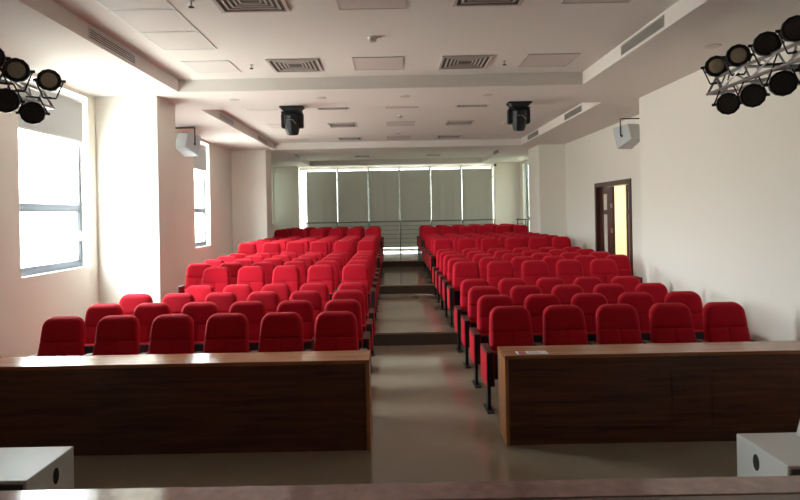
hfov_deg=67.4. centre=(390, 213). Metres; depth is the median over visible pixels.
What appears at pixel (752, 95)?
light
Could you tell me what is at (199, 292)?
chair
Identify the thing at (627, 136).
wall speaker
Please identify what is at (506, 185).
wall
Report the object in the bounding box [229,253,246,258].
chair
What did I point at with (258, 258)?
chair
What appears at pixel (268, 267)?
chair
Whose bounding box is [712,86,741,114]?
light
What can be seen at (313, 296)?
chair
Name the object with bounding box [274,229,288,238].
chair
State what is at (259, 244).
chair
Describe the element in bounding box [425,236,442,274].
chair
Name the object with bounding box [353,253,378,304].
chair
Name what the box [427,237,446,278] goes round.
chair
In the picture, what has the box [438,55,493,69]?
ceiling vent
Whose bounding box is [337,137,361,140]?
ceiling vent
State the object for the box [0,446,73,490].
floor speaker
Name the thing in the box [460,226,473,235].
chair
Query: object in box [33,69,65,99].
light
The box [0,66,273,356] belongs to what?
wall
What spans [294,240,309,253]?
chair
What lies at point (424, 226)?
chair
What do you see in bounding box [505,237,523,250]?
chair
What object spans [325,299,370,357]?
chair
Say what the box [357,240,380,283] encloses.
chair
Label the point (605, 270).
chair
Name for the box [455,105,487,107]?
ceiling vent
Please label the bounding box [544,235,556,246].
chair
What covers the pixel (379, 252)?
chair
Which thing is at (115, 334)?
chair
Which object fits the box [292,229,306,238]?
chair
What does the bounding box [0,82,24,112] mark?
light
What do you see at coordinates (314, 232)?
chair
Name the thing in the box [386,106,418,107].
ceiling panel
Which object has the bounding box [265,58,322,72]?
ceiling vent
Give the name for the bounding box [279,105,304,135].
light
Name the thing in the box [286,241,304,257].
chair
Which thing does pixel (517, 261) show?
chair
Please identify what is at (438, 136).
ceiling vent
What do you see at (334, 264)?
chair
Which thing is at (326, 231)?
chair
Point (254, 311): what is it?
chair
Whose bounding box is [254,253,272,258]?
chair
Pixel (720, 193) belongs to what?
wall
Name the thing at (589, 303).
chair
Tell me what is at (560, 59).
ceiling panel
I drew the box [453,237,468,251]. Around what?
chair
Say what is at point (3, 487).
grille
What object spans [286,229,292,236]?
chair
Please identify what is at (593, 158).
wall
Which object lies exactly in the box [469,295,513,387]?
chair
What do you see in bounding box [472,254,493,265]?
chair
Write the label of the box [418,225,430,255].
chair
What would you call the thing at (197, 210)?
window
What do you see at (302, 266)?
chair
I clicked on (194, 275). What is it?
chair
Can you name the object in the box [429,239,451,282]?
chair
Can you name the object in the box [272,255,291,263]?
chair
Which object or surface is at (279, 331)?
chair
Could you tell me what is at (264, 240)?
chair
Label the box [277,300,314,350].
chair
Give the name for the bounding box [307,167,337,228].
roller blind
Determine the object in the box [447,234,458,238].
chair
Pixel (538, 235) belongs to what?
chair
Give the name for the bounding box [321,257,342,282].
chair
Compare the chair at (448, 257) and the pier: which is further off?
the chair at (448, 257)
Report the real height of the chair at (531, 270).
0.975 m
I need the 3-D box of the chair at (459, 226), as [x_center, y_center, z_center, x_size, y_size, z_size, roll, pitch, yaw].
[2.261,0.849,18.866,0.549,0.975,0.482,-1,0,0]
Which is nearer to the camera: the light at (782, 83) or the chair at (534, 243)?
the light at (782, 83)
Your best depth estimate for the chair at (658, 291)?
7.85 m
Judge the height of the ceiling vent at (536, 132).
0.121 m
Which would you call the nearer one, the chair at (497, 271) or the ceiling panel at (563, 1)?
the ceiling panel at (563, 1)
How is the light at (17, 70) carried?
attached to the lighting truss at (50, 106)
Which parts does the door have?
pane, pane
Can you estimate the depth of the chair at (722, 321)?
6.11 m
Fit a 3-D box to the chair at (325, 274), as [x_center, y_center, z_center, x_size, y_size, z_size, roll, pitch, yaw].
[-1.060,1.293,9.308,0.549,0.975,0.482,-1,0,0]
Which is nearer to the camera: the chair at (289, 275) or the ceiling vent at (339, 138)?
the chair at (289, 275)
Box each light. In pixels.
[0,48,10,80]
[0,58,34,91]
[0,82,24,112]
[16,96,49,124]
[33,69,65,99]
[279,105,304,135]
[506,101,531,130]
[700,55,730,84]
[705,44,721,48]
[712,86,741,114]
[721,44,753,75]
[735,77,769,107]
[748,31,784,65]
[763,62,799,95]
[775,15,799,53]
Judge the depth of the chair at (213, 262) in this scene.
11.16 m
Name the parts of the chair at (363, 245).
backrest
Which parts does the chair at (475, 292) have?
armrest, leg, frame, backrest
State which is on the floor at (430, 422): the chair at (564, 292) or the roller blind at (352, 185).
the chair at (564, 292)
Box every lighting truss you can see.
[0,74,54,109]
[706,41,799,95]
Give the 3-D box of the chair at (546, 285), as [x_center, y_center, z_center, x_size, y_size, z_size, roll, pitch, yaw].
[2.292,1.419,8.570,0.549,0.975,0.482,-1,0,0]
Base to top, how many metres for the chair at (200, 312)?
0.975 m
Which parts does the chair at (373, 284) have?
backrest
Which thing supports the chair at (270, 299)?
on the floor at (430, 422)
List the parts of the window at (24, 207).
sash, sash handle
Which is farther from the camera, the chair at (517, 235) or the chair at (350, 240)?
the chair at (517, 235)
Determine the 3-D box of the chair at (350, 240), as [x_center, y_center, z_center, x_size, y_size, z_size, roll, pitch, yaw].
[-1.064,1.103,14.516,0.549,0.975,0.482,-1,0,0]
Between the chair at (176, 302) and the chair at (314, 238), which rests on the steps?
the chair at (314, 238)
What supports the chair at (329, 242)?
on the steps
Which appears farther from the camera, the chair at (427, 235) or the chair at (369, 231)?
the chair at (369, 231)
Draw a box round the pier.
[95,96,178,303]
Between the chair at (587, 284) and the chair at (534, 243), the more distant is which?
the chair at (534, 243)
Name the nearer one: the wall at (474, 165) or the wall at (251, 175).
the wall at (251, 175)
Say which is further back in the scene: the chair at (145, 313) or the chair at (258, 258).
the chair at (258, 258)
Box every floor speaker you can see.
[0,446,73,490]
[737,432,799,476]
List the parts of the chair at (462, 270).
frame, leg, backrest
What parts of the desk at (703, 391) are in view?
panel, moulding, moulding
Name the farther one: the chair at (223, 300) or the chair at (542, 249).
the chair at (542, 249)
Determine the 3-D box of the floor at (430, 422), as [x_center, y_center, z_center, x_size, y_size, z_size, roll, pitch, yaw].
[0.259,2.045,13.200,9.760,0.200,19.800,-1,0,0]
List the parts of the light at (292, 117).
mounting plate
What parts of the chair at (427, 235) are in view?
backrest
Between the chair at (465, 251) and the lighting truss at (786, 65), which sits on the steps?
the chair at (465, 251)
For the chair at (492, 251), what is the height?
0.975 m
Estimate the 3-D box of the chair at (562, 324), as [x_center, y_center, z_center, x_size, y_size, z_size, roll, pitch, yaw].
[1.742,1.429,5.996,0.549,0.975,0.482,-1,0,0]
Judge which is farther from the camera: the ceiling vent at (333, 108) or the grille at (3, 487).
the ceiling vent at (333, 108)
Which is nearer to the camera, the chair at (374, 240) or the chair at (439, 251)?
the chair at (439, 251)
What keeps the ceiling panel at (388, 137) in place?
attached to the ceiling at (424, 32)
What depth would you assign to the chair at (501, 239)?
14.71 m
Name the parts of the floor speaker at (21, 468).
handle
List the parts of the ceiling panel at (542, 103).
panel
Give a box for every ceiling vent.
[88,26,135,64]
[212,0,289,12]
[219,112,233,125]
[257,134,266,144]
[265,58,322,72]
[317,107,349,109]
[327,122,356,127]
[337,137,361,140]
[436,135,461,138]
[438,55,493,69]
[444,120,474,125]
[452,0,523,6]
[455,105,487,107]
[527,130,538,139]
[564,105,581,119]
[621,15,663,55]
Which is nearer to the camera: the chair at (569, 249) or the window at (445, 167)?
the chair at (569, 249)
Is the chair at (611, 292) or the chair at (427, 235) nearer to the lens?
the chair at (611, 292)
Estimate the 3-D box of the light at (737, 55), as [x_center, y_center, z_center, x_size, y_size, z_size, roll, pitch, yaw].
[3.335,-1.472,5.782,0.276,0.294,0.200,-1,0,22]
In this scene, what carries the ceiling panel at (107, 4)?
attached to the ceiling at (424, 32)
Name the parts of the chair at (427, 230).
backrest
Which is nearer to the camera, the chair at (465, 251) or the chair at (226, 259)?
the chair at (226, 259)
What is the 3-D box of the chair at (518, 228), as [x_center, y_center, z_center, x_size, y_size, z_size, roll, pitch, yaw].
[3.951,0.817,18.008,0.630,0.975,0.482,-1,0,0]
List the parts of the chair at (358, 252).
backrest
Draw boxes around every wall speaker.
[175,127,200,156]
[613,118,639,148]
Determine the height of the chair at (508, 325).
0.975 m
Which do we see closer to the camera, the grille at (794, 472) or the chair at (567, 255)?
the grille at (794, 472)
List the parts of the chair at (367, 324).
backrest, frame, armrest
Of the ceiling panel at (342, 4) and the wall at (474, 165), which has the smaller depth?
the ceiling panel at (342, 4)
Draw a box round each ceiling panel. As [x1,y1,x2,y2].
[94,0,174,9]
[109,9,197,31]
[139,31,216,49]
[180,60,240,72]
[266,124,281,128]
[285,138,311,140]
[336,0,406,9]
[352,56,403,70]
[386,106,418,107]
[386,121,414,125]
[387,136,410,138]
[518,53,580,66]
[529,103,558,105]
[560,0,630,3]
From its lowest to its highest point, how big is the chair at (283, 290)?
0.975 m
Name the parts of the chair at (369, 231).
backrest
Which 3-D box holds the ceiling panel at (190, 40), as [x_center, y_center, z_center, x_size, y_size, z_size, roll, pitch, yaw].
[-2.378,-1.950,6.770,0.640,0.009,0.680,-1,0,0]
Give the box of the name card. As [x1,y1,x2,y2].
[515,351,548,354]
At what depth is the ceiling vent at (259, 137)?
14.81 m
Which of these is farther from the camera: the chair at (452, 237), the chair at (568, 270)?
the chair at (452, 237)
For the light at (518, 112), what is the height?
0.482 m
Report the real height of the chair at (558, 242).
0.975 m
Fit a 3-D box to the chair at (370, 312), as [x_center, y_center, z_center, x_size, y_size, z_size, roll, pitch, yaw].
[-0.506,1.472,8.450,0.549,0.975,0.482,-1,0,0]
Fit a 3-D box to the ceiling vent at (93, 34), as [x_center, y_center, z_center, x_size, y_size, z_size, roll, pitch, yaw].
[-3.070,-1.852,6.650,0.012,0.121,1.120,-1,0,0]
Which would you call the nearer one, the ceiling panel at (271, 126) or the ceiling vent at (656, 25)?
the ceiling vent at (656, 25)
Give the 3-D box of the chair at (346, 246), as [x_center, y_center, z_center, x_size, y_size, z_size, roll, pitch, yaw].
[-1.064,1.103,13.658,0.549,0.975,0.482,-1,0,0]
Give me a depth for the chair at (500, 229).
18.14 m
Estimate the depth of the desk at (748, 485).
3.25 m
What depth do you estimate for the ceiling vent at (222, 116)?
11.65 m
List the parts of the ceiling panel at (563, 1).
panel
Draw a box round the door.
[594,178,632,275]
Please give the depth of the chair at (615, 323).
6.11 m
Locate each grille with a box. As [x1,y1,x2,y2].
[0,484,22,490]
[791,469,799,475]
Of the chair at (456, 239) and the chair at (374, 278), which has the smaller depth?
the chair at (374, 278)
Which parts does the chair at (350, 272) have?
backrest, frame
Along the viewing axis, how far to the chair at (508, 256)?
11.29 m
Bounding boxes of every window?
[20,79,81,275]
[195,143,205,246]
[301,167,492,249]
[526,163,529,231]
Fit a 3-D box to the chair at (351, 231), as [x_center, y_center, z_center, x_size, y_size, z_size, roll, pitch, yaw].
[-1.067,0.913,17.948,0.549,0.975,0.482,-1,0,0]
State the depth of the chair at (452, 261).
10.38 m
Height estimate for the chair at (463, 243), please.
0.975 m
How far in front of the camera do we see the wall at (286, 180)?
22.30 m
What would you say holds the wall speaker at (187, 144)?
attached to the wall at (26, 302)
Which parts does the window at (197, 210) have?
sash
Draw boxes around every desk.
[0,350,371,455]
[0,475,799,499]
[497,341,799,445]
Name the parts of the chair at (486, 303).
armrest, frame, leg, backrest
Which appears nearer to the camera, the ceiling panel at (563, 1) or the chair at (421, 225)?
the ceiling panel at (563, 1)
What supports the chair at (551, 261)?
on the steps
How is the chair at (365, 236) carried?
on the steps
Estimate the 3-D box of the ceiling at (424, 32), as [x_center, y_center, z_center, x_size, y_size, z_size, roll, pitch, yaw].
[0.209,-2.129,9.900,9.700,0.250,26.200,-1,0,0]
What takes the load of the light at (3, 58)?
attached to the lighting truss at (50, 106)
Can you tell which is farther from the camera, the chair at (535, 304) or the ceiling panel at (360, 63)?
the ceiling panel at (360, 63)
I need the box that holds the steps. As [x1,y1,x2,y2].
[375,250,456,334]
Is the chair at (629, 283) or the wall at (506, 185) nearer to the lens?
the chair at (629, 283)
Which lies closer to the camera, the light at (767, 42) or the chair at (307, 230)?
the light at (767, 42)
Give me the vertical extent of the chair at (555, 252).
0.975 m
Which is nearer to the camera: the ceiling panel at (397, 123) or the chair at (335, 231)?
the ceiling panel at (397, 123)
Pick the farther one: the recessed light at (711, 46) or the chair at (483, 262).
the chair at (483, 262)
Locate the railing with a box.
[301,219,494,250]
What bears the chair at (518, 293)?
on the floor at (430, 422)
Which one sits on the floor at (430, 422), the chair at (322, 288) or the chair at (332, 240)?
the chair at (322, 288)
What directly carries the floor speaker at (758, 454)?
on the floor at (430, 422)
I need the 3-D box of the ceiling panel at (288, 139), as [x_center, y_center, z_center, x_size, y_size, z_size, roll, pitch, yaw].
[-2.408,-1.950,15.700,0.620,0.009,0.620,-1,0,0]
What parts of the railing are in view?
rail, handrail, post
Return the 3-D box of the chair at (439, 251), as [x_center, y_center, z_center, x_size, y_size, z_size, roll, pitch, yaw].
[1.169,1.250,12.860,0.549,0.975,0.482,-1,0,0]
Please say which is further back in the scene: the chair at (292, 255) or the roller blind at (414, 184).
the roller blind at (414, 184)
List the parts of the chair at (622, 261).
backrest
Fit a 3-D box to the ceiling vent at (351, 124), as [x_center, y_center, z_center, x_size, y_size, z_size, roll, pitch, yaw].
[-1.078,-1.971,13.300,0.600,0.018,0.600,-1,0,0]
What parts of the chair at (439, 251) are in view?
backrest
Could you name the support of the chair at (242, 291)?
on the floor at (430, 422)
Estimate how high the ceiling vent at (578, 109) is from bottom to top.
0.121 m
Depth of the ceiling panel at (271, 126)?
13.20 m
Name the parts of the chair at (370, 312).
backrest, armrest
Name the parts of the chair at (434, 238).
backrest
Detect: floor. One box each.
[74,344,736,488]
[502,494,799,499]
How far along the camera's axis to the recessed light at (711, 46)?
6.73 m
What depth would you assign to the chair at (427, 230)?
18.12 m
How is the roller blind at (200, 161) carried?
attached to the window at (197, 210)
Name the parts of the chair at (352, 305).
backrest, frame, armrest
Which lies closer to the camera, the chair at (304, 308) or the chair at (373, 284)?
the chair at (304, 308)
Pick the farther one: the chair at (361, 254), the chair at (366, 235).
the chair at (366, 235)
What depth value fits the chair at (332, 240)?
15.52 m
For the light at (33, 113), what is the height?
0.269 m
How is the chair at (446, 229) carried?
on the steps
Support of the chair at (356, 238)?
on the steps
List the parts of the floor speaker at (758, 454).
handle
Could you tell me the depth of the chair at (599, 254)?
11.29 m
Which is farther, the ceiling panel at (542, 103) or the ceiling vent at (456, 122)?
the ceiling vent at (456, 122)
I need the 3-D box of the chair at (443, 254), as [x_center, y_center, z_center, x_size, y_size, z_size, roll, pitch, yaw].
[1.169,1.250,12.002,0.549,0.975,0.482,-1,0,0]
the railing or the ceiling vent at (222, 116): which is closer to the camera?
the ceiling vent at (222, 116)
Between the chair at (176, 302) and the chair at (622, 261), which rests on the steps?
the chair at (622, 261)
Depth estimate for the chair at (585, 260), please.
10.41 m
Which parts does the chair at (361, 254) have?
backrest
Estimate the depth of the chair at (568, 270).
9.54 m
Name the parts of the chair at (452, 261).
frame, leg, backrest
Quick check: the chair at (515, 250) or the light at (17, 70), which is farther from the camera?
the chair at (515, 250)
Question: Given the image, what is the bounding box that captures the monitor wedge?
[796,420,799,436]
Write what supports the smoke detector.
attached to the ceiling at (424, 32)
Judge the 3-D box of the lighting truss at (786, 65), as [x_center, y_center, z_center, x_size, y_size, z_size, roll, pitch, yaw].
[3.648,-1.320,5.175,0.847,0.300,1.964,-1,0,0]
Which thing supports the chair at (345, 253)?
on the steps
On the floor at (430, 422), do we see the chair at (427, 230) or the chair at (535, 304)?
the chair at (535, 304)
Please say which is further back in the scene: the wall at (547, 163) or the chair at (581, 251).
the wall at (547, 163)
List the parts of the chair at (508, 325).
armrest, leg, frame, backrest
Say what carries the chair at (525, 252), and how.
on the steps
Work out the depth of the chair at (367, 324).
7.72 m
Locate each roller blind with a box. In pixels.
[17,80,84,142]
[194,144,206,171]
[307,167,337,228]
[338,167,368,229]
[369,170,399,247]
[400,169,429,247]
[431,165,460,226]
[462,164,491,225]
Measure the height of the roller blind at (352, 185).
3.090 m
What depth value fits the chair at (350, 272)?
9.42 m
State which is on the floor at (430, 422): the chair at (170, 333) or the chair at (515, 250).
the chair at (170, 333)
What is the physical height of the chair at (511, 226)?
0.975 m
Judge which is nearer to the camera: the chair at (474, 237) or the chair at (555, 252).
the chair at (555, 252)
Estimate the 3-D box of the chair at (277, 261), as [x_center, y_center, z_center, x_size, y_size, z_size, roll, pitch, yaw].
[-2.160,1.314,11.024,0.549,0.975,0.482,-1,0,0]
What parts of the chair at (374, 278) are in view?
backrest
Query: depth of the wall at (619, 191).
16.90 m
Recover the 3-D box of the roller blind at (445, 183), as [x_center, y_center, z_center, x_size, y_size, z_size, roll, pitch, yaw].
[2.089,-0.310,22.752,1.116,3.090,0.097,-1,0,0]
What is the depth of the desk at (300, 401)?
4.96 m
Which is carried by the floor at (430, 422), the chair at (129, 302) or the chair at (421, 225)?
the chair at (129, 302)
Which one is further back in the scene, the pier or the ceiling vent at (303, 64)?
the pier
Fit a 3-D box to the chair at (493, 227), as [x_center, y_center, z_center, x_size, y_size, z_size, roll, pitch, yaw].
[3.361,0.828,18.866,0.549,0.975,0.482,-1,0,0]
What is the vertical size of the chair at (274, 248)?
0.975 m
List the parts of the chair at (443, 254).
leg, backrest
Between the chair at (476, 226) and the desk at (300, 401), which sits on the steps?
the chair at (476, 226)
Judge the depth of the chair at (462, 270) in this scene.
9.53 m
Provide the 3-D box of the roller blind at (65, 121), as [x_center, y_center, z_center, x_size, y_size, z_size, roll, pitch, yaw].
[-4.436,-1.326,7.860,0.044,0.612,1.600,-1,0,0]
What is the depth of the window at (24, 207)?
8.34 m
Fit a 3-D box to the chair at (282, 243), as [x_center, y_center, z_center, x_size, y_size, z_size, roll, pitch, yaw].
[-2.713,1.135,14.516,0.549,0.975,0.482,-1,0,0]
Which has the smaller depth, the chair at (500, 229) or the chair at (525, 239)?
the chair at (525, 239)
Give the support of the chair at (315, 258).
on the steps
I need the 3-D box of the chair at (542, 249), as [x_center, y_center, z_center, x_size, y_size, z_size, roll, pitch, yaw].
[3.368,1.208,12.860,0.549,0.975,0.482,-1,0,0]
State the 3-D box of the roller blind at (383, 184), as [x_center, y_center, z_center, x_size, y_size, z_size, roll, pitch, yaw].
[-0.250,-0.265,22.752,1.116,3.090,0.097,-1,0,0]
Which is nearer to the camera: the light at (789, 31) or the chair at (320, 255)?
the light at (789, 31)
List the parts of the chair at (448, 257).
leg, backrest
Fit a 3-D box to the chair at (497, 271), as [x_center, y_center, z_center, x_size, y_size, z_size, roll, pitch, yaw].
[1.719,1.240,9.428,0.549,0.975,0.482,-1,0,0]
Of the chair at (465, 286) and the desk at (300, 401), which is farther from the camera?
the chair at (465, 286)
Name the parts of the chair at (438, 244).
frame, backrest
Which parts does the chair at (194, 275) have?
backrest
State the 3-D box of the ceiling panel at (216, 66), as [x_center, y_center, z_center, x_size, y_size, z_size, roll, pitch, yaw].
[-2.378,-1.950,7.960,0.620,0.009,0.620,-1,0,0]
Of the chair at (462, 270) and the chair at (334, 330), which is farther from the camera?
the chair at (462, 270)
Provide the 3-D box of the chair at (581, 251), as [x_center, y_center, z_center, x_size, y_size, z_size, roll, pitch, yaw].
[3.959,1.197,12.002,0.630,0.975,0.482,-1,0,0]
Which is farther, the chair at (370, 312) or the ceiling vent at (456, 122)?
the ceiling vent at (456, 122)
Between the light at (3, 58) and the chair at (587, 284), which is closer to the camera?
the light at (3, 58)
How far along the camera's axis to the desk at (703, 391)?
5.01 m
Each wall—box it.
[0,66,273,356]
[231,150,272,252]
[273,167,300,231]
[300,164,493,249]
[492,163,519,224]
[519,115,641,276]
[528,144,566,235]
[614,185,626,255]
[639,33,799,340]
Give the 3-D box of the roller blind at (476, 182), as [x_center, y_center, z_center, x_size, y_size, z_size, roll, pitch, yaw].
[3.259,-0.333,22.752,1.116,3.090,0.097,-1,0,0]
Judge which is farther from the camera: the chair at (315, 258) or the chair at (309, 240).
the chair at (309, 240)
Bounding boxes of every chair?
[28,316,92,356]
[84,303,122,353]
[93,315,147,354]
[119,294,152,314]
[133,303,170,352]
[148,314,202,353]
[162,293,194,313]
[178,263,210,292]
[181,302,218,352]
[185,285,214,301]
[202,267,230,291]
[203,313,257,352]
[204,259,224,266]
[204,292,237,312]
[217,256,235,262]
[220,262,242,284]
[223,284,252,300]
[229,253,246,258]
[229,301,265,351]
[233,259,254,266]
[237,266,264,291]
[238,242,256,255]
[244,255,263,261]
[247,291,279,313]
[250,241,263,252]
[252,262,274,284]
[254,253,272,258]
[257,239,270,242]
[258,312,312,351]
[262,242,280,255]
[262,258,283,266]
[262,284,290,302]
[272,240,286,252]
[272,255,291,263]
[272,265,299,293]
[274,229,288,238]
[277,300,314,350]
[280,252,297,259]
[283,261,307,287]
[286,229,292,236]
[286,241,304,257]
[290,290,322,323]
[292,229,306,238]
[292,258,313,270]
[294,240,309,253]
[299,238,312,244]
[299,254,318,264]
[300,283,329,311]
[301,228,310,236]
[304,237,317,240]
[305,252,323,260]
[307,265,337,299]
[309,241,328,257]
[311,229,324,238]
[313,311,367,350]
[315,260,341,288]
[317,228,327,236]
[317,239,331,253]
[320,238,334,251]
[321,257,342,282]
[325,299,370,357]
[327,254,346,267]
[329,228,342,238]
[331,251,349,262]
[332,290,372,372]
[333,241,352,259]
[338,239,354,255]
[338,282,374,355]
[342,238,356,253]
[342,264,375,329]
[344,236,357,244]
[347,228,361,239]
[347,260,377,319]
[350,256,378,311]
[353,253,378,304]
[356,251,379,297]
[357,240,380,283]
[360,239,380,279]
[363,237,381,275]
[364,236,381,272]
[365,228,382,247]
[366,235,382,269]
[417,225,426,253]
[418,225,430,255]
[419,226,433,257]
[420,227,437,259]
[422,234,437,268]
[423,235,440,271]
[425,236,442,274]
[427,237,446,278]
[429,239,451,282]
[432,249,453,296]
[435,251,458,302]
[438,254,463,309]
[441,226,455,236]
[442,257,470,317]
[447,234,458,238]
[447,261,479,326]
[450,235,464,248]
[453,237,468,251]
[454,279,488,352]
[456,225,466,234]
[457,238,475,253]
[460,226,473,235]
[461,286,499,367]
[462,248,479,257]
[467,251,486,260]
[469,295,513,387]
[472,235,484,241]
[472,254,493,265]
[474,225,484,233]
[476,236,490,250]
[478,225,491,234]
[479,257,502,280]
[480,306,533,413]
[481,238,499,252]
[487,248,504,255]
[487,261,514,288]
[491,225,497,233]
[494,250,512,258]
[496,225,509,234]
[498,236,512,248]
[498,278,526,296]
[502,253,522,261]
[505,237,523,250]
[509,224,518,232]
[510,285,541,306]
[511,256,533,277]
[512,247,530,253]
[514,225,528,233]
[514,234,527,237]
[521,235,535,247]
[521,250,540,256]
[521,260,548,284]
[524,294,560,345]
[528,237,547,249]
[531,252,551,259]
[534,305,587,345]
[535,234,548,236]
[536,277,564,293]
[538,247,554,252]
[543,256,564,277]
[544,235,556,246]
[548,249,567,255]
[551,284,583,304]
[552,236,570,248]
[556,259,583,283]
[560,252,580,258]
[564,246,580,251]
[571,293,607,341]
[573,277,602,292]
[574,255,596,276]
[576,249,594,254]
[588,304,642,344]
[589,251,610,258]
[590,259,617,283]
[593,283,625,303]
[605,254,642,282]
[611,276,639,291]
[618,292,654,340]
[635,283,667,303]
[642,303,696,343]
[664,291,703,339]
[696,302,761,342]
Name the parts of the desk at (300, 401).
moulding, moulding, panel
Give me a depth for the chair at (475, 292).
7.80 m
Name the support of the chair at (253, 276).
on the steps
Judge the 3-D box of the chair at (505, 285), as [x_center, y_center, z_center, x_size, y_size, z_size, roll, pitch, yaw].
[1.742,1.429,8.570,0.549,0.975,0.482,-1,0,0]
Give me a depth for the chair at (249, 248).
13.78 m
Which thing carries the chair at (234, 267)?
on the steps
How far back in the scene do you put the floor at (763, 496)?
3.12 m
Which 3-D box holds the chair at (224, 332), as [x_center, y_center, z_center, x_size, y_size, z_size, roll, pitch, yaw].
[-1.606,1.494,5.876,0.549,0.975,0.482,-1,0,0]
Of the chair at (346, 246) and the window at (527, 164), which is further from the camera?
the window at (527, 164)
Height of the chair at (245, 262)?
0.975 m
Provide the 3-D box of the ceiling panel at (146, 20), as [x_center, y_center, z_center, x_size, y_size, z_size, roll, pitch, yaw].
[-2.378,-1.950,6.070,0.640,0.009,0.680,-1,0,0]
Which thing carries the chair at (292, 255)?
on the steps
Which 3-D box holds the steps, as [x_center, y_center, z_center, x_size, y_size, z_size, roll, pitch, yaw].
[0.252,1.661,15.900,9.160,0.570,14.000,-1,0,0]
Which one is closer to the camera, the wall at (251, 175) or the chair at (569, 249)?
the chair at (569, 249)
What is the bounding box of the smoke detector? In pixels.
[368,36,376,42]
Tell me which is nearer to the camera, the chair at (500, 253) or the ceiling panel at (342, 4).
the ceiling panel at (342, 4)
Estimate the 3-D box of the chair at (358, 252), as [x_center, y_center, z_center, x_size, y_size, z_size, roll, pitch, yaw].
[-0.510,1.282,12.740,0.549,0.975,0.482,-1,0,0]
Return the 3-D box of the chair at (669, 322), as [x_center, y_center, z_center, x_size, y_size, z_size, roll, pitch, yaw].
[2.842,1.408,5.996,0.549,0.975,0.482,-1,0,0]
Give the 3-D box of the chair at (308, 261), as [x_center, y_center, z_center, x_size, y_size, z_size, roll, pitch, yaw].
[-1.610,1.304,11.024,0.549,0.975,0.482,-1,0,0]
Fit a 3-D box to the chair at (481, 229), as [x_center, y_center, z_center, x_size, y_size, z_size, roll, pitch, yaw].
[2.811,0.839,18.008,0.549,0.975,0.482,-1,0,0]
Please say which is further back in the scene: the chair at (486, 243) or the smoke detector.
the chair at (486, 243)
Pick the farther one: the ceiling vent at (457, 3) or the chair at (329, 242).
the chair at (329, 242)
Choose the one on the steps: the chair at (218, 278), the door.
the chair at (218, 278)
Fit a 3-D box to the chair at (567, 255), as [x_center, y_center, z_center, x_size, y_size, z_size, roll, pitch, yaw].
[3.368,1.208,11.144,0.549,0.975,0.482,-1,0,0]
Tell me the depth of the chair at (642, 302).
6.98 m
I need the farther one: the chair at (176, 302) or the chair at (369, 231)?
the chair at (369, 231)
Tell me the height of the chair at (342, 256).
0.975 m
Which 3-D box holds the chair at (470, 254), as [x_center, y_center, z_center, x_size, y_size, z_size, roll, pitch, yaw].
[1.719,1.240,12.002,0.549,0.975,0.482,-1,0,0]
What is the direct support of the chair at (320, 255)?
on the steps
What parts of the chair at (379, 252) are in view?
backrest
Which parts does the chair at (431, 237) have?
backrest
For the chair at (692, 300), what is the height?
0.975 m
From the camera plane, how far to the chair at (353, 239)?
15.51 m
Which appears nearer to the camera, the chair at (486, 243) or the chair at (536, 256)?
the chair at (536, 256)
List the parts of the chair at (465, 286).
armrest, frame, leg, backrest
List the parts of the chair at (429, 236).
backrest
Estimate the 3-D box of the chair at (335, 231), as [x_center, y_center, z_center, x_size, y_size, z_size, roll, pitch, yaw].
[-1.617,0.924,17.948,0.549,0.975,0.482,-1,0,0]
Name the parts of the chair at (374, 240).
backrest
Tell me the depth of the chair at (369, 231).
18.07 m
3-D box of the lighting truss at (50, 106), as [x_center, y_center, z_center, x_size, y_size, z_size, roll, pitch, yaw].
[-3.855,-1.126,5.075,1.047,0.300,1.764,-1,0,0]
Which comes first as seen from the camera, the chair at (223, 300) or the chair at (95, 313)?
the chair at (95, 313)
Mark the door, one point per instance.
(604, 196)
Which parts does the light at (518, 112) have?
mounting plate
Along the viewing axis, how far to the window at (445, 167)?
22.82 m
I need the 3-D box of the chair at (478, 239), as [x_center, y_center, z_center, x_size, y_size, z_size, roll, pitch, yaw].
[2.265,1.039,14.576,0.549,0.975,0.482,-1,0,0]
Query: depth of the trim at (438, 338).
8.89 m
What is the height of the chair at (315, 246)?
0.975 m
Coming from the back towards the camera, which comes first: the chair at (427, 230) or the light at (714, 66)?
the chair at (427, 230)
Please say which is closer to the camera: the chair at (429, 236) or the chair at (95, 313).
the chair at (95, 313)
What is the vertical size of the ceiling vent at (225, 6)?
0.018 m
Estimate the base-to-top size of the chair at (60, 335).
0.975 m

